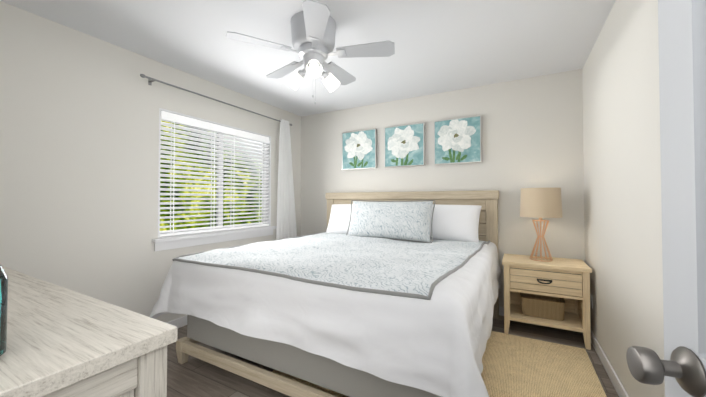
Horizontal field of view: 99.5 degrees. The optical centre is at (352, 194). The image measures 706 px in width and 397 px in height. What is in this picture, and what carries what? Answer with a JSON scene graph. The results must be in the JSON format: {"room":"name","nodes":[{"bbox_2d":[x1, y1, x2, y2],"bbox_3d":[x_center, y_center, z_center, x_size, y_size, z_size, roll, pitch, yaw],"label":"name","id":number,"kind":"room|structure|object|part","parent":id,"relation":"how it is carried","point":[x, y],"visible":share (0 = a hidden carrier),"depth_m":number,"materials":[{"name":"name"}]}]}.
{"room":"bedroom","nodes":[
{"label":"bedroom","id":0,"kind":"room"},
{"bbox_2d":[0,1,300,322],"bbox_3d":[-1.722,0.031,2.815,0.120,2.440,3.720,-1,-1,29],"label":"wall","id":1,"kind":"structure","parent":0,"point":[79,139],"depth_m":2.25,"materials":[{"name":"white paint"}]},
{"bbox_2d":[166,315,186,327],"bbox_3d":[-1.634,1.206,2.815,0.015,0.090,3.600,-1,-1,29],"label":"baseboard","id":2,"kind":"structure","parent":1,"relation":"attached to","point":[180,322],"depth_m":2.81,"materials":[{"name":"white"}]},
{"bbox_2d":[152,108,276,250],"bbox_3d":[-1.430,-0.131,3.291,0.175,1.280,1.490,-1,-1,29],"label":"window","id":3,"kind":"structure","parent":1,"relation":"in","point":[176,241],"depth_m":3.24,"materials":[{"name":"white"}]},
{"bbox_2d":[160,111,269,236],"bbox_3d":[-1.430,-0.182,3.292,0.058,1.138,1.342,-1,-1,29],"label":"window blinds","id":4,"kind":"object","parent":3,"relation":"attached to","point":[190,122],"visible":0.94,"depth_m":3.14,"materials":[{"name":"white plastic"}]},
{"bbox_2d":[140,74,296,239],"bbox_3d":[-1.279,0.113,3.351,0.136,2.235,2.048,-1,-1,29],"label":"curtain rod","id":5,"kind":"object","parent":1,"relation":"attached to","point":[286,221],"visible":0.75,"depth_m":3.95,"materials":[{"name":"silver metal"}]},
{"bbox_3d":[-1.331,-0.976,3.313,0.101,0.060,1.900,-1,-1,29],"label":"rod","id":6,"kind":"part","parent":5,"relation":"part of","materials":[{"name":"silver metal"}]},
{"bbox_2d":[276,119,296,239],"bbox_3d":[-0.879,0.124,4.016,0.079,2.235,0.496,-1,-1,29],"label":"curtain","id":7,"kind":"object","parent":5,"relation":"hanging from","point":[286,215],"depth_m":3.99,"materials":[{"name":"white fabric"}]},
{"bbox_2d":[0,0,615,116],"bbox_3d":[-0.174,-1.252,2.051,3.590,0.100,3.840,-1,-1,29],"label":"ceiling","id":8,"kind":"structure","parent":0,"point":[441,46],"depth_m":2.29,"materials":[{"name":"white paint"}]},
{"bbox_2d":[226,0,394,103],"bbox_3d":[-0.265,-0.911,2.134,1.105,0.576,1.063,-1,-1,29],"label":"ceiling fan","id":9,"kind":"object","parent":8,"relation":"hanging from","point":[313,27],"visible":1,"depth_m":2.02,"materials":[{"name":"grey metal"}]},
{"bbox_2d":[167,315,618,396],"bbox_3d":[-0.174,1.287,2.008,3.590,0.100,3.840,-1,-1,29],"label":"floor","id":10,"kind":"structure","parent":0,"point":[192,376],"depth_m":2.09,"materials":[{"name":"brown wood"}]},
{"bbox_2d":[0,267,177,396],"bbox_3d":[-1.198,0.767,0.856,1.510,0.900,0.518,-1,-1,29],"label":"dresser","id":11,"kind":"object","parent":10,"relation":"on","point":[63,342],"visible":0.96,"depth_m":0.66,"materials":[{"name":"white wood"}]},
{"bbox_2d":[0,264,7,355],"bbox_3d":[-0.749,0.177,0.539,0.152,0.268,0.152,-1,-1,29],"label":"jar","id":12,"kind":"object","parent":11,"relation":"on","point":[3,306],"visible":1,"depth_m":0.57,"materials":[{"name":"teal glass"}]},
{"bbox_2d":[149,190,500,396],"bbox_3d":[0.046,0.598,2.625,2.278,1.300,2.286,-1,-1,29],"label":"bed","id":13,"kind":"object","parent":10,"relation":"on","point":[380,294],"visible":1,"depth_m":1.77,"materials":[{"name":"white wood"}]},
{"bbox_2d":[326,204,352,233],"bbox_3d":[0.067,0.300,3.651,0.900,0.440,0.231,-3,-26,28],"label":"pillow","id":14,"kind":"object","parent":13,"relation":"on","point":[340,214],"depth_m":3.67,"materials":[{"name":"white fabric"}]},
{"bbox_2d":[430,204,481,242],"bbox_3d":[0.898,0.292,3.192,0.900,0.440,0.231,1,-24,30],"label":"pillow","id":15,"kind":"object","parent":13,"relation":"on","point":[451,222],"depth_m":3.02,"materials":[{"name":"white fabric"}]},
{"bbox_2d":[272,331,606,396],"bbox_3d":[0.621,1.234,2.187,1.970,0.012,1.560,-1,-1,29],"label":"rug","id":16,"kind":"object","parent":10,"relation":"on","point":[516,366],"visible":0.31,"depth_m":2.07,"materials":[{"name":"wicker"}]},
{"bbox_2d":[502,254,591,349],"bbox_3d":[1.731,0.924,2.724,0.644,0.650,0.456,-1,-1,29],"label":"nightstand","id":17,"kind":"object","parent":10,"relation":"on","point":[555,293],"visible":0.98,"depth_m":2.60,"materials":[{"name":"brown wood"}]},
{"bbox_2d":[520,188,561,261],"bbox_3d":[1.736,0.269,2.764,0.332,0.660,0.332,-1,-1,29],"label":"lamp","id":18,"kind":"object","parent":17,"relation":"on","point":[540,203],"visible":1,"depth_m":2.66,"materials":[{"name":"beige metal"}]},
{"bbox_3d":[1.736,0.071,2.768,0.332,0.265,0.332,-1,-1,29],"label":"lamp shade","id":19,"kind":"part","parent":18,"relation":"part of","materials":[{"name":"beige fabric"}]},
{"bbox_2d":[520,292,564,320],"bbox_3d":[1.729,1.012,2.738,0.344,0.163,0.248,-1,-1,29],"label":"basket","id":20,"kind":"object","parent":17,"relation":"on","point":[548,308],"depth_m":2.65,"materials":[{"name":"brown wicker"}]},
{"bbox_3d":[1.627,0.739,2.539,0.112,0.036,0.026,-1,-1,29],"label":"handle","id":21,"kind":"part","parent":17,"relation":"part of","materials":[{"name":"black metal"}]},
{"bbox_2d":[301,69,584,306],"bbox_3d":[0.725,0.045,3.658,3.590,2.440,0.120,-1,-1,29],"label":"wall","id":22,"kind":"structure","parent":0,"point":[531,132],"depth_m":3.15,"materials":[{"name":"white paint"}]},
{"bbox_2d":[342,129,376,169],"bbox_3d":[0.076,-0.590,3.931,0.500,0.500,0.039,-1,-1,29],"label":"picture","id":23,"kind":"object","parent":22,"relation":"attached to","point":[359,149],"visible":1,"depth_m":3.91,"materials":[{"name":"teal fabric"}]},
{"bbox_2d":[384,123,424,167],"bbox_3d":[0.620,-0.595,3.631,0.500,0.500,0.039,-1,-1,29],"label":"picture","id":24,"kind":"object","parent":22,"relation":"attached to","point":[404,145],"visible":0.98,"depth_m":3.61,"materials":[{"name":"teal fabric"}]},
{"bbox_2d":[434,115,480,164],"bbox_3d":[1.159,-0.600,3.334,0.500,0.500,0.039,-1,-1,29],"label":"picture","id":25,"kind":"object","parent":22,"relation":"attached to","point":[457,140],"visible":0.98,"depth_m":3.31,"materials":[{"name":"teal fabric"}]},
{"bbox_2d":[499,306,503,315],"bbox_3d":[0.697,1.219,3.576,3.300,0.090,0.015,-1,-1,29],"label":"baseboard","id":26,"kind":"structure","parent":22,"relation":"attached to","point":[501,309],"depth_m":3.10,"materials":[{"name":"white"}]},
{"bbox_2d":[582,0,664,396],"bbox_3d":[1.316,0.002,1.139,0.120,2.440,3.720,-1,-1,29],"label":"wall","id":27,"kind":"structure","parent":0,"point":[622,176],"depth_m":1.72,"materials":[{"name":"white paint"}]},
{"bbox_2d":[590,293,592,308],"bbox_3d":[2.026,0.899,2.542,0.008,0.115,0.070,-1,-1,29],"label":"electrical outlet","id":28,"kind":"object","parent":27,"relation":"attached to","point":[591,301],"visible":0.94,"depth_m":2.52,"materials":[{"name":"white plastic"}]},
{"bbox_2d":[591,330,628,396],"bbox_3d":[1.287,1.178,1.203,0.012,0.090,3.600,-1,-1,29],"label":"baseboard","id":29,"kind":"structure","parent":27,"relation":"attached to","point":[604,360],"depth_m":2.03,"materials":[{"name":"white"}]},
{"bbox_3d":[-1.073,-0.011,0.401,3.350,2.440,0.120,-1,-1,29],"label":"wall","id":30,"kind":"structure","parent":0,"visible":0},
{"bbox_2d":[658,0,705,396],"bbox_3d":[0.420,0.183,0.129,0.035,2.018,0.797,0,-1,19],"label":"door","id":31,"kind":"structure","parent":30,"relation":"in","point":[682,54],"depth_m":0.46,"materials":[{"name":"grey wood"}]},
{"bbox_2d":[626,346,705,396],"bbox_3d":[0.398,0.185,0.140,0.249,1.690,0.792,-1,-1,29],"label":"door handle","id":32,"kind":"object","parent":31,"relation":"attached to","point":[684,367],"depth_m":0.45,"materials":[{"name":"silver metal"}]},
{"label":"outside","id":33,"kind":"structure","parent":0,"visible":0},
{"bbox_2d":[160,120,261,230],"bbox_3d":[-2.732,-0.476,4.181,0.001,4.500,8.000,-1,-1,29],"label":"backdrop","id":34,"kind":"structure","parent":33,"point":[187,218],"depth_m":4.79,"materials":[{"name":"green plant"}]}
]}

